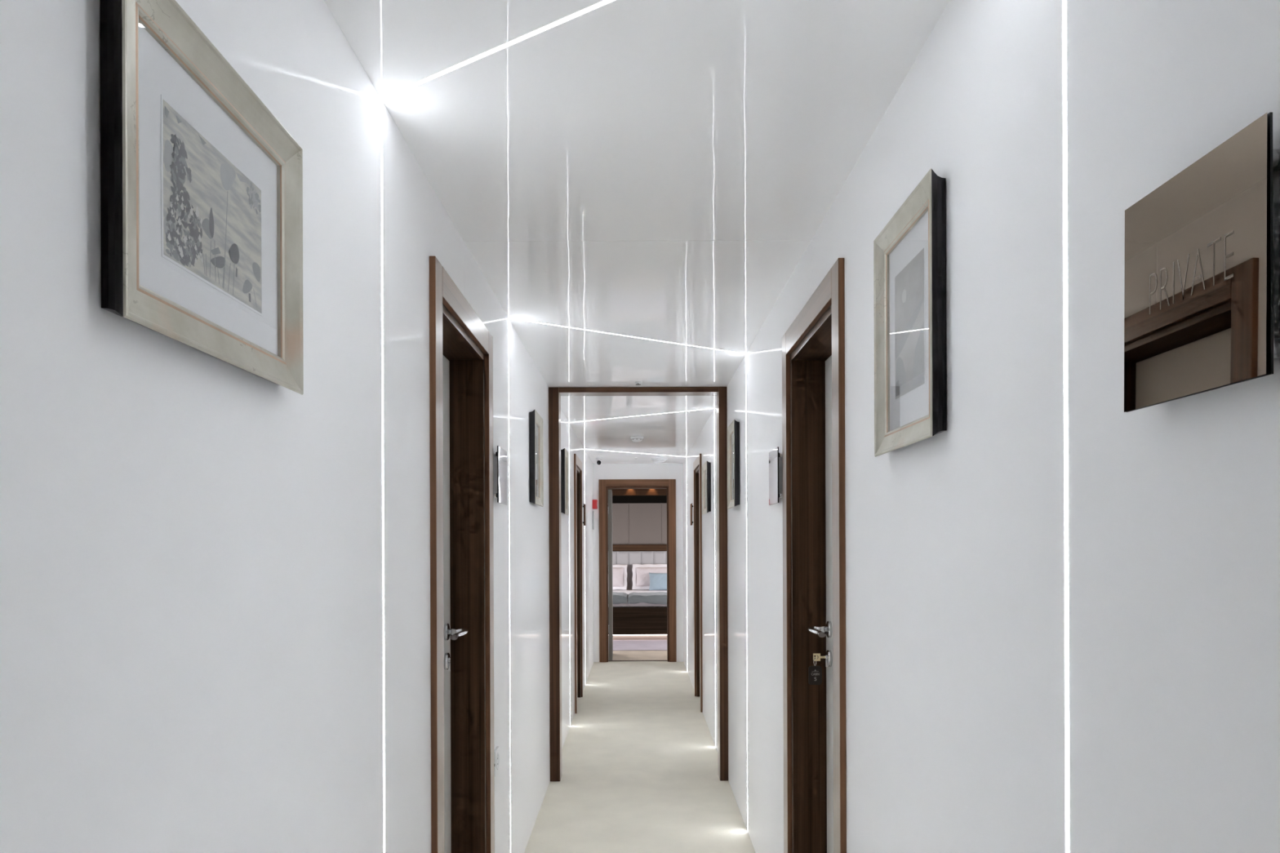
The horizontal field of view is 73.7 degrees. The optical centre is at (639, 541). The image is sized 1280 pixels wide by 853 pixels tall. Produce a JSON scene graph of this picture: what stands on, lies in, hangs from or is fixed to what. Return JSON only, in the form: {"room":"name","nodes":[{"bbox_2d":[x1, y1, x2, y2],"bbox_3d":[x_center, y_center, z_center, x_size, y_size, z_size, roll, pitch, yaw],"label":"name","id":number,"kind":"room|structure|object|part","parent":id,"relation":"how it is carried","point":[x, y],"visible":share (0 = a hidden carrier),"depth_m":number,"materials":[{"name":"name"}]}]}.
{"room":"corridor","nodes":[
{"label":"corridor","id":0,"kind":"room"},
{"bbox_2d":[0,0,593,852],"bbox_3d":[-0.606,0.243,3.949,0.200,2.210,11.100,0,0,0],"label":"wall","id":1,"kind":"structure","parent":0,"point":[191,539],"depth_m":1.06,"materials":[{"name":"white paint"}]},
{"bbox_2d":[100,0,303,395],"bbox_3d":[-0.485,-0.377,0.986,0.030,0.345,0.416,0,0,0],"label":"framed picture","id":2,"kind":"object","parent":1,"relation":"attached to","point":[202,184],"visible":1,"depth_m":0.93,"materials":[{"name":"beige wood"}]},
{"bbox_2d":[163,99,261,313],"bbox_3d":[-0.488,-0.373,0.987,0.001,0.159,0.228,0,0,0],"label":"print","id":3,"kind":"object","parent":2,"relation":"attached to","point":[212,201],"depth_m":0.97,"materials":[{"name":"paper"}]},
{"bbox_2d":[381,99,385,852],"bbox_3d":[-0.503,0.243,1.666,0.005,2.209,0.009,0,0,0],"label":"light strip","id":4,"kind":"object","parent":1,"relation":"in","point":[381,100],"visible":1,"depth_m":1.67,"materials":[{"name":"white plastic"}]},
{"bbox_2d":[429,256,494,852],"bbox_3d":[-0.579,0.333,2.445,0.186,2.029,0.808,0,0,0],"label":"door","id":5,"kind":"structure","parent":1,"relation":"in","point":[461,345],"depth_m":2.76,"materials":[{"name":"brown wood"}]},
{"bbox_3d":[-0.493,0.332,2.078,0.015,2.029,0.075,0,0,0],"label":"architrave","id":6,"kind":"part","parent":5,"relation":"part of","materials":[{"name":"brown wood"}]},
{"bbox_3d":[-0.585,0.285,2.680,0.052,0.053,0.053,0,0,0],"label":"handle","id":7,"kind":"part","parent":5,"relation":"part of","materials":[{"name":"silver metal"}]},
{"bbox_3d":[-0.556,0.288,2.635,0.031,0.022,0.127,0,0,5],"label":"lever","id":8,"kind":"part","parent":5,"relation":"part of","materials":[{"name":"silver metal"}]},
{"bbox_3d":[-0.498,-0.645,2.445,0.015,0.075,0.657,0,0,0],"label":"architrave","id":9,"kind":"part","parent":5,"relation":"part of","materials":[{"name":"brown wood"}]},
{"bbox_3d":[-0.495,0.332,2.811,0.015,2.029,0.075,0,0,0],"label":"architrave","id":10,"kind":"part","parent":5,"relation":"part of","materials":[{"name":"white paint"}]},
{"bbox_2d":[493,746,499,776],"bbox_3d":[-0.495,0.760,2.946,0.012,0.085,0.086,0,0,0],"label":"wall socket","id":11,"kind":"object","parent":1,"relation":"attached to","point":[496,751],"visible":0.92,"depth_m":2.93,"materials":[{"name":"white plastic"}]},
{"bbox_2d":[493,445,506,504],"bbox_3d":[-0.491,-0.226,2.974,0.028,0.191,0.194,0,0,0],"label":"door sign","id":12,"kind":"object","parent":1,"relation":"attached to","point":[501,495],"visible":0.91,"depth_m":2.94,"materials":[{"name":"silver metal"}]},
{"bbox_2d":[508,361,511,852],"bbox_3d":[-0.507,0.243,3.303,0.005,2.209,0.009,0,0,0],"label":"light strip","id":13,"kind":"object","parent":1,"relation":"in","point":[508,362],"visible":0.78,"depth_m":3.30,"materials":[{"name":"white plastic"}]},
{"bbox_2d":[528,408,543,506],"bbox_3d":[-0.492,-0.386,4.062,0.030,0.435,0.319,0,0,0],"label":"framed picture","id":14,"kind":"object","parent":1,"relation":"attached to","point":[535,421],"visible":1,"depth_m":4.05,"materials":[{"name":"beige metal"}]},
{"bbox_3d":[-0.494,-0.386,4.062,0.027,0.434,0.318,0,0,0],"label":"frame","id":15,"kind":"part","parent":14,"relation":"part of","materials":[{"name":"black paint"}]},
{"bbox_3d":[-0.494,-0.386,4.062,0.001,0.348,0.232,0,0,0],"label":"glass","id":16,"kind":"part","parent":14,"relation":"part of","materials":[{"name":"glass"}]},
{"bbox_3d":[-0.487,-0.386,4.062,0.019,0.435,0.319,0,0,0],"label":"frame","id":17,"kind":"part","parent":14,"relation":"part of","materials":[{"name":"beige wood"}]},
{"bbox_2d":[560,448,568,515],"bbox_3d":[-0.497,-0.387,5.656,0.030,0.428,0.317,0,0,0],"label":"framed picture","id":18,"kind":"object","parent":1,"relation":"attached to","point":[564,453],"visible":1,"depth_m":5.51,"materials":[{"name":"beige metal"}]},
{"bbox_3d":[-0.498,-0.387,5.656,0.027,0.427,0.316,0,0,0],"label":"frame","id":19,"kind":"part","parent":18,"relation":"part of","materials":[{"name":"black paint"}]},
{"bbox_3d":[-0.498,-0.387,5.656,0.001,0.341,0.230,0,0,0],"label":"glass","id":20,"kind":"part","parent":18,"relation":"part of","materials":[{"name":"glass"}]},
{"bbox_3d":[-0.491,-0.387,5.656,0.019,0.428,0.317,0,0,0],"label":"frame","id":21,"kind":"part","parent":18,"relation":"part of","materials":[{"name":"beige metal"}]},
{"bbox_2d":[568,485,570,726],"bbox_3d":[-0.514,0.243,6.209,0.005,2.209,0.009,0,0,0],"label":"light strip","id":22,"kind":"object","parent":1,"relation":"in","point":[569,486],"visible":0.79,"depth_m":6.21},
{"bbox_2d":[573,453,582,713],"bbox_3d":[-0.591,0.332,7.051,0.186,2.029,0.775,0,0,0],"label":"door","id":23,"kind":"structure","parent":1,"relation":"in","point":[578,511],"depth_m":7.35,"materials":[{"name":"brown wood"}]},
{"bbox_3d":[-0.505,0.332,6.701,0.015,2.029,0.075,0,0,0],"label":"architrave","id":24,"kind":"part","parent":23,"relation":"part of","materials":[{"name":"brown wood"}]},
{"bbox_3d":[-0.510,-0.645,7.051,0.015,0.075,0.624,0,0,0],"label":"architrave","id":25,"kind":"part","parent":23,"relation":"part of","materials":[{"name":"white paint"}]},
{"bbox_3d":[-0.507,0.332,7.401,0.015,2.029,0.075,0,0,0],"label":"architrave","id":26,"kind":"part","parent":23,"relation":"part of","materials":[{"name":"brown wood"}]},
{"bbox_2d":[582,503,585,525],"bbox_3d":[-0.503,-0.233,7.566,0.028,0.193,0.195,0,0,0],"label":"door sign","id":27,"kind":"object","parent":1,"relation":"attached to","point":[584,505],"visible":0.93,"depth_m":7.49,"materials":[{"name":"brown metal"}]},
{"bbox_3d":[-0.491,-0.233,7.566,0.004,0.193,0.195,0,0,0],"label":"panel","id":28,"kind":"part","parent":27,"relation":"part of","materials":[{"name":"brown metal"}]},
{"bbox_2d":[584,553,585,577],"bbox_3d":[-0.519,0.243,7.999,0.005,2.209,0.009,0,0,0],"label":"light strip","id":29,"kind":"object","parent":1,"relation":"in","point":[584,553],"visible":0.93,"depth_m":8.00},
{"bbox_2d":[592,511,594,529],"bbox_3d":[-0.514,-0.228,9.399,0.016,0.202,0.080,0,0,0],"label":"wall plate","id":30,"kind":"object","parent":1,"relation":"attached to","point":[593,511],"visible":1,"depth_m":9.36,"materials":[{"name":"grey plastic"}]},
{"bbox_2d":[324,0,950,463],"bbox_3d":[-0.011,-0.914,4.000,1.400,0.100,11.200,0,0,0],"label":"ceiling","id":31,"kind":"structure","parent":0,"point":[657,170],"depth_m":1.89,"materials":[{"name":"white paint"}]},
{"bbox_2d":[381,0,614,100],"bbox_3d":[-0.004,-0.866,1.333,1.207,0.005,0.009,0,0,34],"label":"light strip","id":32,"kind":"object","parent":31,"relation":"in","point":[605,2],"visible":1,"depth_m":1.49,"materials":[{"name":"white plastic"}]},
{"bbox_2d":[595,457,602,465],"bbox_3d":[-0.424,-0.823,8.813,0.068,0.080,0.076,0,0,0],"label":"security camera","id":33,"kind":"object","parent":31,"relation":"attached to","point":[598,462],"visible":1,"depth_m":8.80,"materials":[{"name":"white plastic"}]},
{"bbox_2d":[508,318,746,354],"bbox_3d":[-0.009,-0.866,3.624,1.192,0.005,0.009,0,0,-33],"label":"light strip","id":34,"kind":"object","parent":31,"relation":"in","point":[508,318],"visible":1,"depth_m":3.58,"materials":[{"name":"white plastic"}]},
{"bbox_2d":[630,435,643,441],"bbox_3d":[-0.025,-0.843,7.060,0.108,0.042,0.108,0,0,0],"label":"smoke detector","id":35,"kind":"object","parent":31,"relation":"attached to","point":[634,438],"visible":1,"depth_m":7.02,"materials":[{"name":"white plastic"}]},
{"bbox_2d":[569,408,714,422],"bbox_3d":[-0.015,-0.867,5.888,1.193,0.005,0.009,0,0,33],"label":"light strip","id":36,"kind":"object","parent":31,"relation":"in","point":[711,408],"visible":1,"depth_m":5.85,"materials":[{"name":"white plastic"}]},
{"bbox_2d":[651,457,667,462],"bbox_3d":[0.204,-0.846,8.966,0.168,0.037,0.168,0,0,0],"label":"recessed light","id":37,"kind":"object","parent":31,"relation":"in","point":[655,460],"visible":1,"depth_m":8.91,"materials":[{"name":"white plastic"}]},
{"bbox_3d":[0.204,-0.841,8.966,0.148,0.026,0.148,0,0,0],"label":"lamp shade","id":38,"kind":"part","parent":37,"relation":"part of","materials":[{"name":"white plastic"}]},
{"bbox_2d":[592,463,683,662],"bbox_3d":[-0.124,0.231,9.550,3.500,2.230,0.100,0,0,0],"label":"wall","id":39,"kind":"structure","parent":0,"point":[604,471],"depth_m":9.50,"materials":[{"name":"white paint"}]},
{"bbox_2d":[592,499,597,509],"bbox_3d":[-0.495,-0.405,9.406,0.054,0.101,0.095,0,0,0],"label":"button","id":40,"kind":"object","parent":39,"relation":"attached to","point":[594,501],"visible":1,"depth_m":9.36,"materials":[{"name":"red plastic"}]},
{"bbox_2d":[599,479,676,662],"bbox_3d":[-0.028,0.329,9.857,0.855,2.031,0.748,0,0,0],"label":"door frame","id":41,"kind":"structure","parent":39,"relation":"in","point":[606,570],"depth_m":9.48,"materials":[{"name":"brown wood"}]},
{"bbox_3d":[-0.415,0.331,9.490,0.079,2.031,0.017,0,0,0],"label":"architrave","id":42,"kind":"part","parent":41,"relation":"part of","materials":[{"name":"brown wood"}]},
{"bbox_3d":[-0.030,-0.648,9.491,0.696,0.077,0.017,0,0,0],"label":"architrave","id":43,"kind":"part","parent":41,"relation":"part of","materials":[{"name":"brown wood"}]},
{"bbox_3d":[0.361,0.328,9.492,0.079,2.031,0.017,0,0,0],"label":"architrave","id":44,"kind":"part","parent":41,"relation":"part of","materials":[{"name":"brown wood"}]},
{"bbox_2d":[524,650,755,852],"bbox_3d":[-0.110,1.396,6.050,3.500,0.100,15.300,0,0,0],"label":"floor","id":45,"kind":"structure","parent":0,"point":[640,761],"depth_m":4.88,"materials":[{"name":"beige carpet"}]},
{"bbox_2d":[608,551,666,639],"bbox_3d":[-0.170,0.754,12.512,2.140,1.183,2.020,0,0,0],"label":"bed","id":46,"kind":"object","parent":45,"relation":"on","point":[641,618],"depth_m":11.52,"materials":[{"name":"beige paint"}]},
{"bbox_2d":[612,564,626,590],"bbox_3d":[-0.553,0.562,13.305,0.709,0.393,0.224,0,0,0],"label":"pillow","id":47,"kind":"object","parent":46,"relation":"on","point":[620,571],"visible":0.26,"depth_m":13.25,"materials":[{"name":"white fabric"}]},
{"bbox_3d":[-0.166,1.269,11.576,1.780,0.014,0.013,0,0,0],"label":"light strip","id":48,"kind":"part","parent":46,"relation":"part of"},
{"bbox_3d":[-0.174,0.524,13.485,2.140,0.724,0.073,0,0,0],"label":"headboard","id":49,"kind":"part","parent":46,"relation":"part of","materials":[{"name":"grey fabric"}]},
{"bbox_3d":[-0.170,0.829,12.480,1.840,0.130,1.920,0,0,0],"label":"mattress","id":50,"kind":"part","parent":46,"relation":"part of","materials":[{"name":"white fabric"}]},
{"bbox_2d":[627,591,666,604],"bbox_3d":[0.300,0.788,11.816,0.924,0.135,0.730,0,0,0],"label":"duvet","id":51,"kind":"object","parent":46,"relation":"on","point":[656,597],"visible":0.6,"depth_m":11.47,"materials":[{"name":"grey fabric"}]},
{"bbox_2d":[613,591,627,604],"bbox_3d":[-0.636,0.788,11.814,0.924,0.129,0.729,0,0,0],"label":"duvet","id":52,"kind":"object","parent":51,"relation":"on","point":[618,597],"visible":0.18,"depth_m":11.47,"materials":[{"name":"grey fabric"}]},
{"bbox_2d":[631,564,666,590],"bbox_3d":[0.242,0.558,13.307,0.729,0.402,0.224,0,0,0],"label":"pillow","id":53,"kind":"object","parent":46,"relation":"on","point":[642,571],"visible":0.51,"depth_m":13.26,"materials":[{"name":"white fabric"}]},
{"bbox_2d":[648,572,666,591],"bbox_3d":[0.389,0.620,13.088,0.500,0.273,0.155,0,0,0],"label":"cushion","id":54,"kind":"object","parent":46,"relation":"on","point":[658,581],"visible":0.56,"depth_m":13.04,"materials":[{"name":"blue fabric"}]},
{"bbox_2d":[608,640,666,650],"bbox_3d":[-0.164,1.341,11.015,2.500,0.008,1.090,0,0,0],"label":"rug","id":55,"kind":"object","parent":45,"relation":"on","point":[618,645],"visible":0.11,"depth_m":10.95,"materials":[{"name":"white fabric"}]},
{"bbox_2d":[608,660,667,661],"bbox_3d":[-0.024,1.341,9.576,0.660,0.008,0.028,0,0,0],"label":"threshold","id":56,"kind":"object","parent":45,"relation":"on","point":[608,660],"visible":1,"depth_m":9.56,"materials":[{"name":"brown wood"}]},
{"bbox_2d":[682,0,1279,852],"bbox_3d":[0.594,0.239,3.951,0.200,2.210,11.100,0,0,0],"label":"wall","id":57,"kind":"structure","parent":0,"point":[955,673],"depth_m":1.10,"materials":[{"name":"white paint"}]},
{"bbox_2d":[548,386,728,781],"bbox_3d":[-0.009,0.241,4.843,0.999,2.208,0.125,0,0,0],"label":"door frame","id":58,"kind":"structure","parent":57,"relation":"in","point":[555,393],"depth_m":4.78,"materials":[{"name":"brown wood"}]},
{"bbox_3d":[-0.480,0.243,4.841,0.057,2.208,0.125,0,0,0],"label":"post","id":59,"kind":"part","parent":58,"relation":"part of","materials":[{"name":"brown wood"}]},
{"bbox_3d":[0.468,0.239,4.844,0.047,2.208,0.125,0,0,0],"label":"post","id":60,"kind":"part","parent":58,"relation":"part of","materials":[{"name":"brown wood"}]},
{"bbox_2d":[690,503,693,525],"bbox_3d":[0.469,-0.236,7.589,0.028,0.192,0.195,0,0,0],"label":"door sign","id":61,"kind":"object","parent":57,"relation":"attached to","point":[691,505],"visible":0.92,"depth_m":7.51,"materials":[{"name":"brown metal"}]},
{"bbox_3d":[0.457,-0.236,7.589,0.004,0.192,0.195,0,0,0],"label":"panel","id":62,"kind":"part","parent":61,"relation":"part of","materials":[{"name":"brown metal"}]},
{"bbox_2d":[693,453,702,712],"bbox_3d":[0.563,0.328,7.077,0.186,2.029,0.772,0,0,0],"label":"door","id":63,"kind":"structure","parent":57,"relation":"in","point":[697,464],"depth_m":7.37,"materials":[{"name":"brown wood"}]},
{"bbox_3d":[0.477,0.329,7.426,0.015,2.029,0.075,0,0,0],"label":"architrave","id":64,"kind":"part","parent":63,"relation":"part of","materials":[{"name":"brown wood"}]},
{"bbox_3d":[0.475,-0.648,7.077,0.015,0.075,0.621,0,0,0],"label":"architrave","id":65,"kind":"part","parent":63,"relation":"part of","materials":[{"name":"white paint"}]},
{"bbox_3d":[0.479,0.329,6.729,0.015,2.029,0.075,0,0,0],"label":"architrave","id":66,"kind":"part","parent":63,"relation":"part of","materials":[{"name":"brown wood"}]},
{"bbox_2d":[702,461,711,515],"bbox_3d":[0.470,-0.371,6.044,0.030,0.358,0.417,0,0,0],"label":"framed picture","id":67,"kind":"object","parent":57,"relation":"attached to","point":[706,468],"visible":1,"depth_m":6.00,"materials":[{"name":"beige metal"}]},
{"bbox_3d":[0.464,-0.371,6.044,0.019,0.358,0.417,0,0,0],"label":"frame","id":68,"kind":"part","parent":67,"relation":"part of","materials":[{"name":"beige metal"}]},
{"bbox_3d":[0.471,-0.371,6.044,0.001,0.271,0.330,0,0,0],"label":"glass","id":69,"kind":"part","parent":67,"relation":"part of","materials":[{"name":"glass"}]},
{"bbox_3d":[0.471,-0.371,6.044,0.027,0.357,0.416,0,0,0],"label":"frame","id":70,"kind":"part","parent":67,"relation":"part of","materials":[{"name":"black paint"}]},
{"bbox_2d":[714,467,715,734],"bbox_3d":[0.492,0.239,5.568,0.005,2.209,0.009,0,0,0],"label":"light strip","id":71,"kind":"object","parent":57,"relation":"in","point":[714,468],"visible":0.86,"depth_m":5.57,"materials":[{"name":"white plastic"}]},
{"bbox_2d":[727,419,739,509],"bbox_3d":[0.474,-0.382,4.340,0.030,0.429,0.319,0,0,0],"label":"framed picture","id":72,"kind":"object","parent":57,"relation":"attached to","point":[733,429],"visible":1,"depth_m":4.32,"materials":[{"name":"beige metal"}]},
{"bbox_3d":[0.469,-0.382,4.340,0.019,0.429,0.319,0,0,0],"label":"frame","id":73,"kind":"part","parent":72,"relation":"part of","materials":[{"name":"beige wood"}]},
{"bbox_3d":[0.475,-0.382,4.340,0.001,0.342,0.232,0,0,0],"label":"glass","id":74,"kind":"part","parent":72,"relation":"part of","materials":[{"name":"glass"}]},
{"bbox_3d":[0.475,-0.382,4.340,0.027,0.428,0.318,0,0,0],"label":"frame","id":75,"kind":"part","parent":72,"relation":"part of","materials":[{"name":"black paint"}]},
{"bbox_2d":[746,491,747,796],"bbox_3d":[0.496,0.239,3.946,0.005,2.209,0.009,0,0,0],"label":"light strip","id":76,"kind":"object","parent":57,"relation":"in","point":[746,491],"visible":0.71,"depth_m":3.94,"materials":[{"name":"white plastic"}]},
{"bbox_2d":[768,446,782,505],"bbox_3d":[0.480,-0.225,2.989,0.028,0.190,0.190,0,0,0],"label":"door sign","id":77,"kind":"object","parent":57,"relation":"attached to","point":[774,495],"visible":0.93,"depth_m":2.96,"materials":[{"name":"silver metal"}]},
{"bbox_2d":[782,257,846,852],"bbox_3d":[0.575,0.328,2.470,0.186,2.029,0.808,0,0,0],"label":"door","id":78,"kind":"structure","parent":57,"relation":"in","point":[813,345],"depth_m":2.78,"materials":[{"name":"brown wood"}]},
{"bbox_3d":[0.489,0.329,2.836,0.015,2.029,0.075,0,0,0],"label":"architrave","id":79,"kind":"part","parent":78,"relation":"part of","materials":[{"name":"white paint"}]},
{"bbox_3d":[0.486,-0.648,2.469,0.015,0.075,0.657,0,0,0],"label":"architrave","id":80,"kind":"part","parent":78,"relation":"part of","materials":[{"name":"brown wood"}]},
{"bbox_2d":[808,653,825,684],"bbox_3d":[0.570,0.407,2.713,0.068,0.100,0.009,0,0,0],"label":"key","id":81,"kind":"object","parent":78,"relation":"in","point":[815,673],"visible":1,"depth_m":2.71,"materials":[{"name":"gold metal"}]},
{"bbox_3d":[0.550,0.284,2.668,0.031,0.022,0.127,0,0,-6],"label":"lever","id":82,"kind":"part","parent":78,"relation":"part of","materials":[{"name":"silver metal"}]},
{"bbox_3d":[0.579,0.281,2.713,0.052,0.053,0.053,0,0,0],"label":"handle","id":83,"kind":"part","parent":78,"relation":"part of","materials":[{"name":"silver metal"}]},
{"bbox_3d":[0.491,0.329,2.103,0.015,2.029,0.075,0,0,0],"label":"architrave","id":84,"kind":"part","parent":78,"relation":"part of","materials":[{"name":"brown wood"}]},
{"bbox_2d":[873,168,946,457],"bbox_3d":[0.481,-0.384,1.537,0.030,0.432,0.330,0,0,0],"label":"framed picture","id":85,"kind":"object","parent":57,"relation":"attached to","point":[909,252],"visible":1,"depth_m":1.51,"materials":[{"name":"beige wood"}]},
{"bbox_2d":[894,248,924,399],"bbox_3d":[0.485,-0.385,1.538,0.001,0.232,0.166,0,0,0],"label":"print","id":86,"kind":"object","parent":85,"relation":"attached to","point":[909,276],"depth_m":1.53},
{"bbox_3d":[0.483,-0.384,1.537,0.027,0.431,0.329,0,0,0],"label":"frame","id":87,"kind":"part","parent":85,"relation":"part of","materials":[{"name":"black paint"}]},
{"bbox_2d":[1062,0,1069,852],"bbox_3d":[0.504,0.239,1.001,0.005,2.209,0.009,0,0,0],"label":"light strip","id":88,"kind":"object","parent":57,"relation":"in","point":[1064,2],"visible":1,"depth_m":1.00,"materials":[{"name":"white plastic"}]},
{"bbox_2d":[1124,111,1279,412],"bbox_3d":[0.485,-0.224,0.738,0.029,0.197,0.191,0,0,0],"label":"door sign","id":89,"kind":"object","parent":57,"relation":"attached to","point":[1198,289],"visible":1,"depth_m":0.71,"materials":[{"name":"brown metal"}]},
{"bbox_3d":[-0.134,0.231,13.650,3.500,2.230,0.100,0,0,0],"label":"wall","id":90,"kind":"structure","parent":0,"visible":0},
{"bbox_2d":[612,502,666,544],"bbox_3d":[-0.136,-0.275,13.584,3.295,0.657,0.030,0,0,0],"label":"wall panel","id":91,"kind":"object","parent":90,"relation":"attached to","point":[642,523],"visible":0.3,"depth_m":13.57,"materials":[{"name":"brown fabric"}]},
{"bbox_2d":[612,495,666,502],"bbox_3d":[-0.138,-0.741,13.582,3.296,0.271,0.034,0,0,0],"label":"trim","id":92,"kind":"structure","parent":90,"relation":"attached to","point":[615,499],"depth_m":13.56,"materials":[{"name":"black"}]},
{"bbox_2d":[612,544,666,551],"bbox_3d":[-0.134,0.108,13.562,3.296,0.104,0.074,0,0,0],"label":"ledge","id":93,"kind":"object","parent":90,"relation":"attached to","point":[615,547],"visible":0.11,"depth_m":13.52,"materials":[{"name":"brown wood"}]},
{"bbox_3d":[-0.133,-0.934,11.650,3.500,0.100,4.100,0,0,0],"label":"ceiling","id":94,"kind":"structure","parent":0,"visible":0},
{"bbox_2d":[608,488,666,495],"bbox_3d":[-0.137,-0.796,13.295,3.296,0.173,0.030,0,0,0],"label":"trim","id":95,"kind":"structure","parent":94,"relation":"attached to","point":[615,491],"depth_m":13.28,"materials":[{"name":"brown wood"}]}
]}

